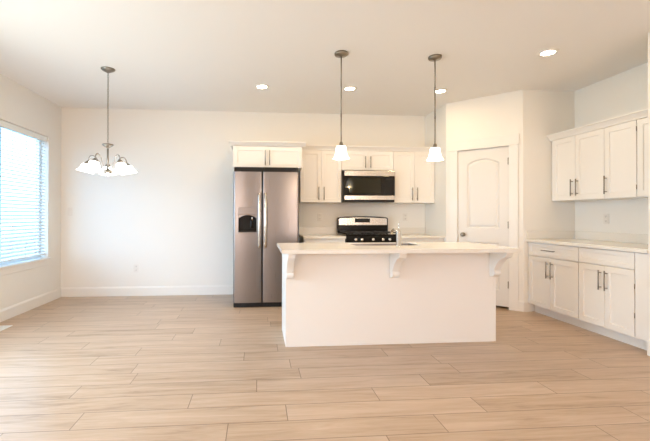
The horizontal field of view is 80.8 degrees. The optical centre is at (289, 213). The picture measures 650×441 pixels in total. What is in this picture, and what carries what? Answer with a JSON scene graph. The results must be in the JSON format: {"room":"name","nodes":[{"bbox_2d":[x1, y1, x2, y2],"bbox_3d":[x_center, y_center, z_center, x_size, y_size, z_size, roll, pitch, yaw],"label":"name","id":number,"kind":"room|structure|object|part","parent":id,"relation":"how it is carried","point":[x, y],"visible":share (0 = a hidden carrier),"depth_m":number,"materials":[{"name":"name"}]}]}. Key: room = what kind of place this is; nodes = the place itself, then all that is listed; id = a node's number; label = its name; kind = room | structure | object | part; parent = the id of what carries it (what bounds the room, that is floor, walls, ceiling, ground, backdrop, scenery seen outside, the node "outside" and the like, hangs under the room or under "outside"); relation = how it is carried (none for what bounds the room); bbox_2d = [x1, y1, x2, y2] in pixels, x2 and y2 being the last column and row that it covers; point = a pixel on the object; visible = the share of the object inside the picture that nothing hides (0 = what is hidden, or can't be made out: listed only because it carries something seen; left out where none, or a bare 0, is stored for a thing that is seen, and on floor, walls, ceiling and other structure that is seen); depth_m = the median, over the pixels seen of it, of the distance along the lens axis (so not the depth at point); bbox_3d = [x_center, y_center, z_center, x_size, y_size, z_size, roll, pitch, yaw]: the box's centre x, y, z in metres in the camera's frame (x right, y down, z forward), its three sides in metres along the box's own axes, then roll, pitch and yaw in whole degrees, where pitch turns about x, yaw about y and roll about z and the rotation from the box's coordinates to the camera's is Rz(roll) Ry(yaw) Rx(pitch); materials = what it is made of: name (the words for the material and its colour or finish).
{"room":"kitchen","nodes":[
{"label":"kitchen","id":0,"kind":"room"},
{"bbox_2d":[0,74,60,309],"bbox_3d":[-3.026,-0.190,1.234,0.150,2.743,8.850,0,0,-5],"label":"wall","id":1,"kind":"structure","parent":0,"point":[20,106],"depth_m":5.08,"materials":[{"name":"white paint"}]},
{"bbox_2d":[0,128,51,275],"bbox_3d":[-3.264,-0.182,4.332,0.172,1.738,1.734,0,0,-5],"label":"window","id":2,"kind":"structure","parent":1,"relation":"in","point":[8,267],"depth_m":4.86,"materials":[{"name":"white plastic"}]},
{"bbox_2d":[0,120,46,262],"bbox_3d":[-3.251,-0.252,4.333,0.061,1.591,1.620,0,0,-5],"label":"window blind","id":3,"kind":"object","parent":2,"relation":"attached to","point":[3,124],"visible":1,"depth_m":4.63,"materials":[{"name":"white plastic"}]},
{"bbox_3d":[-3.237,-0.225,4.436,0.004,1.513,0.004,0,0,-5],"label":"ladder cord","id":4,"kind":"part","parent":3,"relation":"part of","materials":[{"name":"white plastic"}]},
{"bbox_3d":[-3.256,0.535,4.329,0.052,0.016,1.612,0,0,-5],"label":"rail","id":5,"kind":"part","parent":3,"relation":"part of","materials":[{"name":"white plastic"}]},
{"bbox_3d":[-3.283,-0.222,4.985,0.004,1.513,0.004,0,0,-5],"label":"ladder cord","id":6,"kind":"part","parent":3,"relation":"part of","materials":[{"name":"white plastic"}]},
{"bbox_3d":[-3.243,0.600,4.330,0.127,0.024,1.734,0,0,-5],"label":"sill","id":7,"kind":"part","parent":2,"relation":"part of","materials":[{"name":"white paint"}]},
{"bbox_2d":[0,288,60,321],"bbox_3d":[-3.207,1.128,4.349,0.014,0.136,2.300,0,0,-5],"label":"baseboard","id":8,"kind":"structure","parent":1,"relation":"attached to","point":[6,313],"depth_m":4.70,"materials":[{"name":"white paint"}]},
{"bbox_2d":[61,107,424,287],"bbox_3d":[0.066,-0.164,5.858,6.784,2.743,0.150,0,0,-5],"label":"wall","id":9,"kind":"structure","parent":0,"point":[172,218],"depth_m":5.63,"materials":[{"name":"white paint"}]},
{"bbox_2d":[134,264,138,271],"bbox_3d":[-2.251,0.796,5.579,0.072,0.116,0.009,0,0,-5],"label":"wall outlet","id":10,"kind":"object","parent":9,"relation":"attached to","point":[136,266],"visible":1,"depth_m":5.58,"materials":[{"name":"white plastic"}]},
{"bbox_2d":[61,285,232,296],"bbox_3d":[-1.585,1.136,5.632,3.433,0.136,0.014,0,0,-5],"label":"baseboard","id":11,"kind":"structure","parent":9,"relation":"attached to","point":[213,289],"depth_m":5.58,"materials":[{"name":"white paint"}]},
{"bbox_2d":[229,140,305,171],"bbox_3d":[-0.319,-0.799,5.422,1.038,0.353,0.659,0,0,-5],"label":"upper cabinet","id":12,"kind":"object","parent":9,"relation":"attached to","point":[288,154],"visible":0.94,"depth_m":5.14,"materials":[{"name":"white paint"}]},
{"bbox_3d":[-0.532,-0.770,5.133,0.458,0.284,0.020,0,0,-5],"label":"door","id":13,"kind":"part","parent":12,"relation":"part of","materials":[{"name":"white paint"}]},
{"bbox_3d":[-0.319,-0.944,5.422,1.038,0.062,0.659,0,0,-5],"label":"crown","id":14,"kind":"part","parent":12,"relation":"part of","materials":[{"name":"white paint"}]},
{"bbox_3d":[-0.067,-0.769,5.172,0.470,0.284,0.020,0,0,-5],"label":"door","id":15,"kind":"part","parent":12,"relation":"part of","materials":[{"name":"white paint"}]},
{"bbox_2d":[299,228,336,233],"bbox_3d":[0.426,0.261,5.803,0.586,0.098,0.016,0,0,-5],"label":"backsplash","id":16,"kind":"structure","parent":9,"relation":"attached to","point":[301,230],"depth_m":5.79,"materials":[{"name":"stone"}]},
{"bbox_2d":[317,213,321,220],"bbox_3d":[0.458,0.047,5.810,0.072,0.116,0.009,0,0,-5],"label":"wall outlet","id":17,"kind":"object","parent":9,"relation":"attached to","point":[319,215],"visible":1,"depth_m":5.81,"materials":[{"name":"white plastic"}]},
{"bbox_2d":[299,150,340,202],"bbox_3d":[0.439,-0.541,5.629,0.601,0.753,0.370,0,0,-5],"label":"upper cabinet","id":18,"kind":"object","parent":9,"relation":"attached to","point":[320,174],"visible":0.96,"depth_m":5.48,"materials":[{"name":"white paint"}]},
{"bbox_3d":[0.303,-0.542,5.478,0.300,0.748,0.020,0,0,-5],"label":"door","id":19,"kind":"part","parent":18,"relation":"part of","materials":[{"name":"white paint"}]},
{"bbox_3d":[0.602,-0.542,5.503,0.294,0.748,0.020,0,0,-5],"label":"door","id":20,"kind":"part","parent":18,"relation":"part of","materials":[{"name":"white paint"}]},
{"bbox_2d":[302,145,431,151],"bbox_3d":[1.148,-0.949,5.683,1.986,0.066,0.384,0,0,-5],"label":"crown molding","id":21,"kind":"structure","parent":18,"relation":"attached to","point":[308,147],"depth_m":5.52,"materials":[{"name":"white paint"}]},
{"bbox_2d":[341,151,392,170],"bbox_3d":[1.125,-0.776,5.688,0.771,0.281,0.370,0,0,-5],"label":"upper cabinet","id":22,"kind":"object","parent":9,"relation":"attached to","point":[358,160],"visible":0.94,"depth_m":5.54,"materials":[{"name":"white paint"}]},
{"bbox_3d":[0.944,-0.777,5.533,0.382,0.276,0.020,0,0,-5],"label":"door","id":23,"kind":"part","parent":22,"relation":"part of","materials":[{"name":"white paint"}]},
{"bbox_2d":[341,170,394,202],"bbox_3d":[1.125,-0.396,5.665,0.765,0.452,0.411,0,0,-5],"label":"microwave","id":24,"kind":"object","parent":22,"relation":"attached to","point":[356,186],"visible":0.94,"depth_m":5.46,"materials":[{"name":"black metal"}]},
{"bbox_3d":[1.070,-0.404,5.471,0.578,0.278,0.028,0,0,-5],"label":"door","id":25,"kind":"part","parent":24,"relation":"part of","materials":[{"name":"black glass"}]},
{"bbox_3d":[1.440,-0.404,5.502,0.162,0.278,0.028,0,0,-5],"label":"control panel","id":26,"kind":"part","parent":24,"relation":"part of","materials":[{"name":"black glass"}]},
{"bbox_3d":[1.328,-0.776,5.565,0.382,0.276,0.020,0,0,-5],"label":"door","id":27,"kind":"part","parent":22,"relation":"part of","materials":[{"name":"white paint"}]},
{"bbox_2d":[403,213,406,220],"bbox_3d":[1.799,0.050,5.922,0.072,0.116,0.009,0,0,-5],"label":"wall outlet","id":28,"kind":"object","parent":9,"relation":"attached to","point":[404,214],"visible":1,"depth_m":5.92,"materials":[{"name":"white plastic"}]},
{"bbox_2d":[388,228,424,233],"bbox_3d":[1.796,0.263,5.917,0.653,0.098,0.016,0,0,-5],"label":"backsplash","id":29,"kind":"structure","parent":9,"relation":"attached to","point":[403,230],"depth_m":5.92,"materials":[{"name":"stone"}]},
{"bbox_2d":[390,152,434,203],"bbox_3d":[1.823,-0.538,5.745,0.628,0.753,0.370,0,0,-5],"label":"upper cabinet","id":30,"kind":"object","parent":9,"relation":"attached to","point":[414,175],"visible":0.96,"depth_m":5.60,"materials":[{"name":"white paint"}]},
{"bbox_3d":[1.679,-0.540,5.593,0.311,0.748,0.020,0,0,-5],"label":"door","id":31,"kind":"part","parent":30,"relation":"part of","materials":[{"name":"white paint"}]},
{"bbox_3d":[1.989,-0.539,5.619,0.306,0.748,0.020,0,0,-5],"label":"door","id":32,"kind":"part","parent":30,"relation":"part of","materials":[{"name":"white paint"}]},
{"bbox_2d":[0,294,649,440],"bbox_3d":[0.433,1.238,1.442,7.084,0.100,9.000,0,0,-5],"label":"floor","id":33,"kind":"structure","parent":0,"point":[170,367],"depth_m":2.73,"materials":[{"name":"brown wood"}]},
{"bbox_2d":[0,325,12,330],"bbox_3d":[-3.017,1.191,3.938,0.140,0.006,0.230,0,0,-5],"label":"floor vent","id":34,"kind":"object","parent":33,"relation":"in","point":[2,327],"visible":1,"depth_m":4.01,"materials":[{"name":"white plastic"}]},
{"bbox_2d":[233,167,298,307],"bbox_3d":[-0.331,0.296,5.263,0.850,1.815,0.886,0,0,-5],"label":"refrigerator","id":35,"kind":"object","parent":33,"relation":"on","point":[265,199],"visible":0.96,"depth_m":4.90,"materials":[{"name":"grey metal"}]},
{"bbox_3d":[-0.545,0.299,4.914,0.364,1.684,0.077,0,0,-5],"label":"freezer door","id":36,"kind":"part","parent":35,"relation":"part of","materials":[{"name":"silver metal"}]},
{"bbox_3d":[-0.540,0.130,4.881,0.254,0.234,0.018,0,0,-5],"label":"dispenser frame","id":37,"kind":"part","parent":35,"relation":"part of","materials":[{"name":"black plastic"}]},
{"bbox_3d":[-0.540,-0.035,4.881,0.254,0.095,0.018,0,0,-5],"label":"control panel","id":38,"kind":"part","parent":35,"relation":"part of","materials":[{"name":"silver metal"}]},
{"bbox_3d":[-0.390,0.085,4.854,0.037,0.707,0.079,0,0,-5],"label":"handle","id":39,"kind":"part","parent":35,"relation":"part of","materials":[{"name":"silver metal"}]},
{"bbox_3d":[-0.310,0.086,4.861,0.037,0.707,0.079,0,0,-5],"label":"handle","id":40,"kind":"part","parent":35,"relation":"part of","materials":[{"name":"silver metal"}]},
{"bbox_3d":[-0.313,-0.572,5.068,0.834,0.080,0.165,0,0,-5],"label":"trim","id":41,"kind":"part","parent":35,"relation":"part of","materials":[{"name":"black plastic"}]},
{"bbox_3d":[-0.115,0.300,4.950,0.472,1.684,0.077,0,0,-5],"label":"door","id":42,"kind":"part","parent":35,"relation":"part of","materials":[{"name":"silver metal"}]},
{"bbox_2d":[299,237,344,242],"bbox_3d":[0.455,0.774,5.487,0.575,0.863,0.645,0,0,-5],"label":"base cabinet","id":43,"kind":"object","parent":33,"relation":"on","point":[301,240],"visible":0.08,"depth_m":5.21,"materials":[{"name":"white paint"}]},
{"bbox_2d":[299,234,345,238],"bbox_3d":[0.452,0.325,5.491,0.586,0.034,0.639,0,0,-5],"label":"countertop","id":44,"kind":"structure","parent":43,"relation":"on","point":[304,236],"depth_m":5.19,"materials":[{"name":"stone"}]},
{"bbox_3d":[0.480,0.424,5.213,0.562,0.151,0.020,0,0,-5],"label":"drawer","id":45,"kind":"part","parent":43,"relation":"part of","materials":[{"name":"white paint"}]},
{"bbox_2d":[337,216,395,242],"bbox_3d":[1.134,0.621,5.512,0.780,1.172,0.672,0,0,-5],"label":"range","id":46,"kind":"object","parent":33,"relation":"on","point":[356,229],"visible":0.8,"depth_m":5.75,"materials":[{"name":"black metal"}]},
{"bbox_2d":[338,233,395,235],"bbox_3d":[1.120,0.293,5.505,0.744,0.016,0.525,0,0,-5],"label":"cooktop","id":47,"kind":"object","parent":46,"relation":"in","point":[343,234],"depth_m":5.26,"materials":[{"name":"black metal"}]},
{"bbox_3d":[1.141,0.359,5.250,0.742,0.114,0.034,0,0,-5],"label":"panel","id":48,"kind":"part","parent":46,"relation":"part of","materials":[{"name":"black metal"}]},
{"bbox_2d":[282,252,512,346],"bbox_3d":[0.940,0.767,3.657,1.986,0.864,0.818,0,0,-5],"label":"kitchen island","id":49,"kind":"object","parent":33,"relation":"on","point":[372,298],"visible":0.88,"depth_m":3.49,"materials":[{"name":"white paint"}]},
{"bbox_3d":[-0.048,0.765,3.682,0.020,0.864,0.533,0,0,-5],"label":"panel","id":50,"kind":"part","parent":49,"relation":"part of","materials":[{"name":"white paint"}]},
{"bbox_2d":[277,242,519,253],"bbox_3d":[0.932,0.317,3.620,2.068,0.034,0.830,0,0,-5],"label":"island countertop","id":51,"kind":"structure","parent":49,"relation":"on","point":[419,247],"depth_m":3.29,"materials":[{"name":"stone"}]},
{"bbox_2d":[352,243,414,245],"bbox_3d":[0.936,0.421,3.778,0.649,0.228,0.334,0,0,-5],"label":"sink","id":52,"kind":"object","parent":51,"relation":"in","point":[401,243],"visible":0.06,"depth_m":3.94,"materials":[{"name":"silver metal"}]},
{"bbox_2d":[390,222,401,246],"bbox_3d":[1.003,0.187,3.588,0.054,0.227,0.197,0,0,-5],"label":"faucet","id":53,"kind":"object","parent":51,"relation":"on","point":[398,231],"visible":1,"depth_m":3.50,"materials":[{"name":"silver metal"}]},
{"bbox_3d":[1.910,0.769,3.846,0.020,0.864,0.533,0,0,-5],"label":"panel","id":54,"kind":"part","parent":49,"relation":"part of","materials":[{"name":"white paint"}]},
{"bbox_2d":[401,238,442,241],"bbox_3d":[1.818,0.777,5.601,0.656,0.863,0.645,0,0,-5],"label":"base cabinet","id":55,"kind":"object","parent":33,"relation":"on","point":[435,239],"visible":0.02,"depth_m":5.32,"materials":[{"name":"white paint"}]},
{"bbox_2d":[401,234,444,238],"bbox_3d":[1.818,0.328,5.606,0.660,0.034,0.639,0,0,-5],"label":"countertop","id":56,"kind":"structure","parent":55,"relation":"on","point":[403,236],"depth_m":5.30,"materials":[{"name":"stone"}]},
{"bbox_2d":[528,242,585,328],"bbox_3d":[3.263,0.773,4.347,0.659,0.863,0.741,0,0,-5],"label":"base cabinet","id":57,"kind":"object","parent":33,"relation":"on","point":[553,269],"visible":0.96,"depth_m":4.27,"materials":[{"name":"white paint"}]},
{"bbox_3d":[2.965,0.803,4.508,0.020,0.588,0.352,0,0,-5],"label":"door","id":58,"kind":"part","parent":57,"relation":"part of","materials":[{"name":"white paint"}]},
{"bbox_3d":[2.955,0.644,4.298,0.036,0.190,0.011,0,0,-5],"label":"handle","id":59,"kind":"part","parent":57,"relation":"part of","materials":[{"name":"silver metal"}]},
{"bbox_3d":[2.981,0.424,4.322,0.020,0.151,0.729,0,0,-5],"label":"drawer","id":60,"kind":"part","parent":57,"relation":"part of","materials":[{"name":"white paint"}]},
{"bbox_3d":[2.995,0.801,4.144,0.020,0.588,0.374,0,0,-5],"label":"door","id":61,"kind":"part","parent":57,"relation":"part of","materials":[{"name":"white paint"}]},
{"bbox_2d":[526,239,647,252],"bbox_3d":[3.299,0.322,3.990,0.648,0.034,1.468,0,0,-5],"label":"countertop","id":62,"kind":"structure","parent":57,"relation":"on","point":[610,245],"depth_m":3.92,"materials":[{"name":"stone"}]},
{"bbox_2d":[579,247,643,348],"bbox_3d":[3.319,0.770,3.682,0.659,0.863,0.591,0,0,-5],"label":"base cabinet","id":63,"kind":"object","parent":33,"relation":"on","point":[606,277],"visible":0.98,"depth_m":3.62,"materials":[{"name":"white paint"}]},
{"bbox_3d":[3.024,0.798,3.805,0.020,0.592,0.290,0,0,-5],"label":"door","id":64,"kind":"part","parent":63,"relation":"part of","materials":[{"name":"white paint"}]},
{"bbox_3d":[3.006,0.639,3.690,0.036,0.190,0.011,0,0,-5],"label":"handle","id":65,"kind":"part","parent":63,"relation":"part of","materials":[{"name":"silver metal"}]},
{"bbox_3d":[3.011,0.639,3.626,0.036,0.190,0.011,0,0,-5],"label":"handle","id":66,"kind":"part","parent":63,"relation":"part of","materials":[{"name":"silver metal"}]},
{"bbox_3d":[3.037,0.419,3.660,0.020,0.147,0.585,0,0,-5],"label":"drawer","id":67,"kind":"part","parent":63,"relation":"part of","materials":[{"name":"white paint"}]},
{"bbox_3d":[3.048,0.797,3.512,0.020,0.592,0.292,0,0,-5],"label":"door","id":68,"kind":"part","parent":63,"relation":"part of","materials":[{"name":"white paint"}]},
{"bbox_2d":[634,252,648,349],"bbox_3d":[3.364,0.769,3.324,0.629,0.863,0.133,0,0,-5],"label":"base cabinet","id":69,"kind":"object","parent":33,"relation":"on","point":[641,315],"visible":0.99,"depth_m":3.30,"materials":[{"name":"white paint"}]},
{"bbox_2d":[0,0,649,115],"bbox_3d":[0.437,-1.605,1.455,7.084,0.100,9.000,0,0,-5],"label":"ceiling","id":70,"kind":"structure","parent":0,"point":[191,55],"depth_m":3.59,"materials":[{"name":"white paint"}]},
{"bbox_2d":[76,66,136,175],"bbox_3d":[-1.957,-0.976,4.051,0.589,1.141,0.603,0,0,-5],"label":"chandelier","id":71,"kind":"object","parent":70,"relation":"hanging from","point":[91,166],"visible":1,"depth_m":4.01,"materials":[{"name":"white glass"}]},
{"bbox_3d":[-2.166,-0.480,4.024,0.171,0.112,0.176,0,0,-5],"label":"lamp shade","id":72,"kind":"part","parent":71,"relation":"part of","materials":[{"name":"white glass"}]},
{"bbox_3d":[-1.981,-0.480,3.830,0.176,0.112,0.171,0,0,-5],"label":"lamp shade","id":73,"kind":"part","parent":71,"relation":"part of","materials":[{"name":"white glass"}]},
{"bbox_3d":[-2.038,-0.478,4.259,0.174,0.112,0.171,0,0,-5],"label":"lamp shade","id":74,"kind":"part","parent":71,"relation":"part of","materials":[{"name":"white glass"}]},
{"bbox_3d":[-1.940,-0.607,4.054,0.120,0.290,0.120,0,0,-5],"label":"stem","id":75,"kind":"part","parent":71,"relation":"part of","materials":[{"name":"silver metal"}]},
{"bbox_3d":[-1.939,-1.126,4.056,0.015,0.775,0.015,0,0,40],"label":"chain","id":76,"kind":"part","parent":71,"relation":"part of","materials":[{"name":"silver metal"}]},
{"bbox_3d":[-1.740,-0.479,3.945,0.172,0.112,0.173,0,0,-5],"label":"lamp shade","id":77,"kind":"part","parent":71,"relation":"part of","materials":[{"name":"white glass"}]},
{"bbox_3d":[-1.775,-0.478,4.210,0.173,0.112,0.174,0,0,-5],"label":"lamp shade","id":78,"kind":"part","parent":71,"relation":"part of","materials":[{"name":"white glass"}]},
{"bbox_2d":[255,84,268,88],"bbox_3d":[-0.336,-1.537,4.603,0.180,0.008,0.180,0,0,-5],"label":"recessed light","id":79,"kind":"object","parent":70,"relation":"in","point":[258,86],"visible":1,"depth_m":4.59,"materials":[{"name":"white paint"}]},
{"bbox_2d":[333,50,348,159],"bbox_3d":[0.493,-1.037,3.645,0.158,1.016,0.158,0,0,-5],"label":"pendant light","id":80,"kind":"object","parent":70,"relation":"hanging from","point":[341,153],"visible":1,"depth_m":3.62,"materials":[{"name":"white glass"}]},
{"bbox_3d":[0.494,-1.096,3.645,0.015,0.838,0.015,0,0,10],"label":"rod","id":81,"kind":"part","parent":80,"relation":"part of","materials":[{"name":"silver metal"}]},
{"bbox_3d":[0.493,-0.589,3.643,0.158,0.122,0.158,0,0,-5],"label":"lamp shade","id":82,"kind":"part","parent":80,"relation":"part of","materials":[{"name":"white glass"}]},
{"bbox_2d":[343,86,356,90],"bbox_3d":[0.741,-1.536,4.670,0.180,0.008,0.180,0,0,-5],"label":"recessed light","id":83,"kind":"object","parent":70,"relation":"in","point":[348,88],"visible":1,"depth_m":4.66,"materials":[{"name":"white"}]},
{"bbox_2d":[426,54,443,160],"bbox_3d":[1.425,-1.035,3.728,0.158,1.016,0.158,0,0,-5],"label":"pendant light","id":84,"kind":"object","parent":70,"relation":"hanging from","point":[435,153],"visible":1,"depth_m":3.72,"materials":[{"name":"white glass"}]},
{"bbox_3d":[1.425,-1.095,3.728,0.015,0.838,0.015,0,0,10],"label":"rod","id":85,"kind":"part","parent":84,"relation":"part of","materials":[{"name":"silver metal"}]},
{"bbox_3d":[1.424,-0.588,3.726,0.158,0.122,0.158,0,0,-5],"label":"lamp shade","id":86,"kind":"part","parent":84,"relation":"part of","materials":[{"name":"white glass"}]},
{"bbox_2d":[433,89,447,93],"bbox_3d":[1.887,-1.534,4.759,0.180,0.008,0.180,0,0,-5],"label":"recessed light","id":87,"kind":"object","parent":70,"relation":"in","point":[438,91],"visible":0.86,"depth_m":4.76,"materials":[{"name":"white"}]},
{"bbox_2d":[537,48,558,56],"bbox_3d":[2.469,-1.538,3.634,0.180,0.008,0.180,0,0,-5],"label":"recessed light","id":88,"kind":"object","parent":70,"relation":"in","point":[548,52],"visible":1,"depth_m":3.63,"materials":[{"name":"white"}]},
{"bbox_2d":[425,104,445,241],"bbox_3d":[2.200,-0.163,5.627,0.100,2.743,0.666,0,0,-5],"label":"wall","id":89,"kind":"structure","parent":0,"point":[435,213],"depth_m":5.52,"materials":[{"name":"white paint"}]},
{"bbox_2d":[446,90,522,300],"bbox_3d":[2.563,-0.165,5.031,0.924,2.743,0.100,0,0,40],"label":"wall","id":90,"kind":"structure","parent":0,"point":[498,114],"depth_m":4.92,"materials":[{"name":"white paint"}]},
{"bbox_2d":[458,146,508,306],"bbox_3d":[2.527,0.162,4.981,0.618,2.030,0.098,0,0,40],"label":"door","id":91,"kind":"structure","parent":90,"relation":"in","point":[483,174],"depth_m":4.96,"materials":[{"name":"white paint"}]},
{"bbox_2d":[449,134,518,310],"bbox_3d":[2.554,0.107,5.021,0.844,2.200,0.124,0,0,40],"label":"trim","id":92,"kind":"structure","parent":90,"relation":"attached to","point":[512,141],"depth_m":4.77,"materials":[{"name":"white paint"}]},
{"bbox_2d":[523,90,574,310],"bbox_3d":[3.219,-0.165,4.773,0.682,2.743,0.100,0,0,-5],"label":"wall","id":93,"kind":"structure","parent":0,"point":[545,112],"depth_m":4.72,"materials":[{"name":"white paint"}]},
{"bbox_2d":[518,300,531,311],"bbox_3d":[2.909,1.138,4.702,0.151,0.136,0.051,0,0,-5],"label":"baseboard","id":94,"kind":"structure","parent":93,"relation":"attached to","point":[527,306],"depth_m":4.68,"materials":[{"name":"white paint"}]},
{"bbox_2d":[526,231,574,238],"bbox_3d":[3.242,0.260,4.715,0.641,0.098,0.014,0,0,-5],"label":"backsplash","id":95,"kind":"structure","parent":93,"relation":"attached to","point":[529,234],"depth_m":4.71,"materials":[{"name":"stone"}]},
{"bbox_2d":[574,62,647,233],"bbox_3d":[3.884,-0.177,1.812,0.150,2.743,8.850,0,0,-5],"label":"wall","id":96,"kind":"structure","parent":0,"point":[625,92],"depth_m":4.22,"materials":[{"name":"white paint"}]},
{"bbox_2d":[552,128,615,200],"bbox_3d":[3.413,-0.529,4.369,0.362,0.742,0.735,0,0,-5],"label":"upper cabinet","id":97,"kind":"object","parent":96,"relation":"attached to","point":[577,160],"visible":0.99,"depth_m":4.31,"materials":[{"name":"white paint"}]},
{"bbox_3d":[3.264,-0.529,4.518,0.020,0.736,0.330,0,0,-5],"label":"door","id":98,"kind":"part","parent":97,"relation":"part of","materials":[{"name":"white paint"}]},
{"bbox_3d":[3.293,-0.531,4.172,0.020,0.736,0.358,0,0,-5],"label":"door","id":99,"kind":"part","parent":97,"relation":"part of","materials":[{"name":"white paint"}]},
{"bbox_2d":[546,108,647,141],"bbox_3d":[3.436,-0.938,4.008,0.376,0.072,1.468,0,0,-5],"label":"crown molding","id":100,"kind":"structure","parent":96,"relation":"attached to","point":[643,113],"depth_m":3.99,"materials":[{"name":"white paint"}]},
{"bbox_2d":[603,214,608,223],"bbox_3d":[3.593,0.055,4.317,0.009,0.116,0.072,0,0,-5],"label":"wall outlet","id":101,"kind":"object","parent":96,"relation":"attached to","point":[605,216],"visible":1,"depth_m":4.32,"materials":[{"name":"white plastic"}]},
{"bbox_2d":[575,231,647,243],"bbox_3d":[3.615,0.257,4.009,0.016,0.098,1.452,0,0,-5],"label":"backsplash","id":102,"kind":"structure","parent":96,"relation":"attached to","point":[601,236],"depth_m":4.21,"materials":[{"name":"stone"}]},
{"bbox_2d":[603,120,647,198],"bbox_3d":[3.458,-0.532,3.830,0.362,0.742,0.342,0,0,-5],"label":"upper cabinet","id":103,"kind":"object","parent":96,"relation":"attached to","point":[620,141],"visible":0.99,"depth_m":3.82,"materials":[{"name":"white paint"}]},
{"bbox_3d":[3.283,-0.302,3.957,0.036,0.190,0.011,0,0,-5],"label":"handle","id":104,"kind":"part","parent":103,"relation":"part of","materials":[{"name":"silver metal"}]},
{"bbox_2d":[636,117,647,196],"bbox_3d":[3.488,-0.533,3.469,0.362,0.742,0.388,0,0,-5],"label":"upper cabinet","id":105,"kind":"object","parent":96,"relation":"attached to","point":[642,124],"visible":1,"depth_m":3.59,"materials":[{"name":"white paint"}]},
{"bbox_2d":[648,32,649,338],"bbox_3d":[3.372,-0.172,3.200,0.639,2.743,0.120,0,0,-5],"label":"wall","id":106,"kind":"structure","parent":0,"point":[648,32],"depth_m":3.22,"materials":[{"name":"white paint"}]},
{"bbox_2d":[647,339,649,355],"bbox_3d":[3.045,1.131,3.166,0.014,0.136,0.120,0,0,-5],"label":"baseboard","id":107,"kind":"structure","parent":106,"relation":"attached to","point":[648,340],"depth_m":3.21,"materials":[{"name":"white paint"}]},
{"label":"outside","id":108,"kind":"structure","parent":0,"visible":0},
{"bbox_2d":[1,237,34,259],"bbox_3d":[0.541,1.412,-4.220,60.000,0.100,60.000,0,0,-5],"label":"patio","id":109,"kind":"structure","parent":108,"point":[24,237],"depth_m":16.28,"materials":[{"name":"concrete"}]}
]}

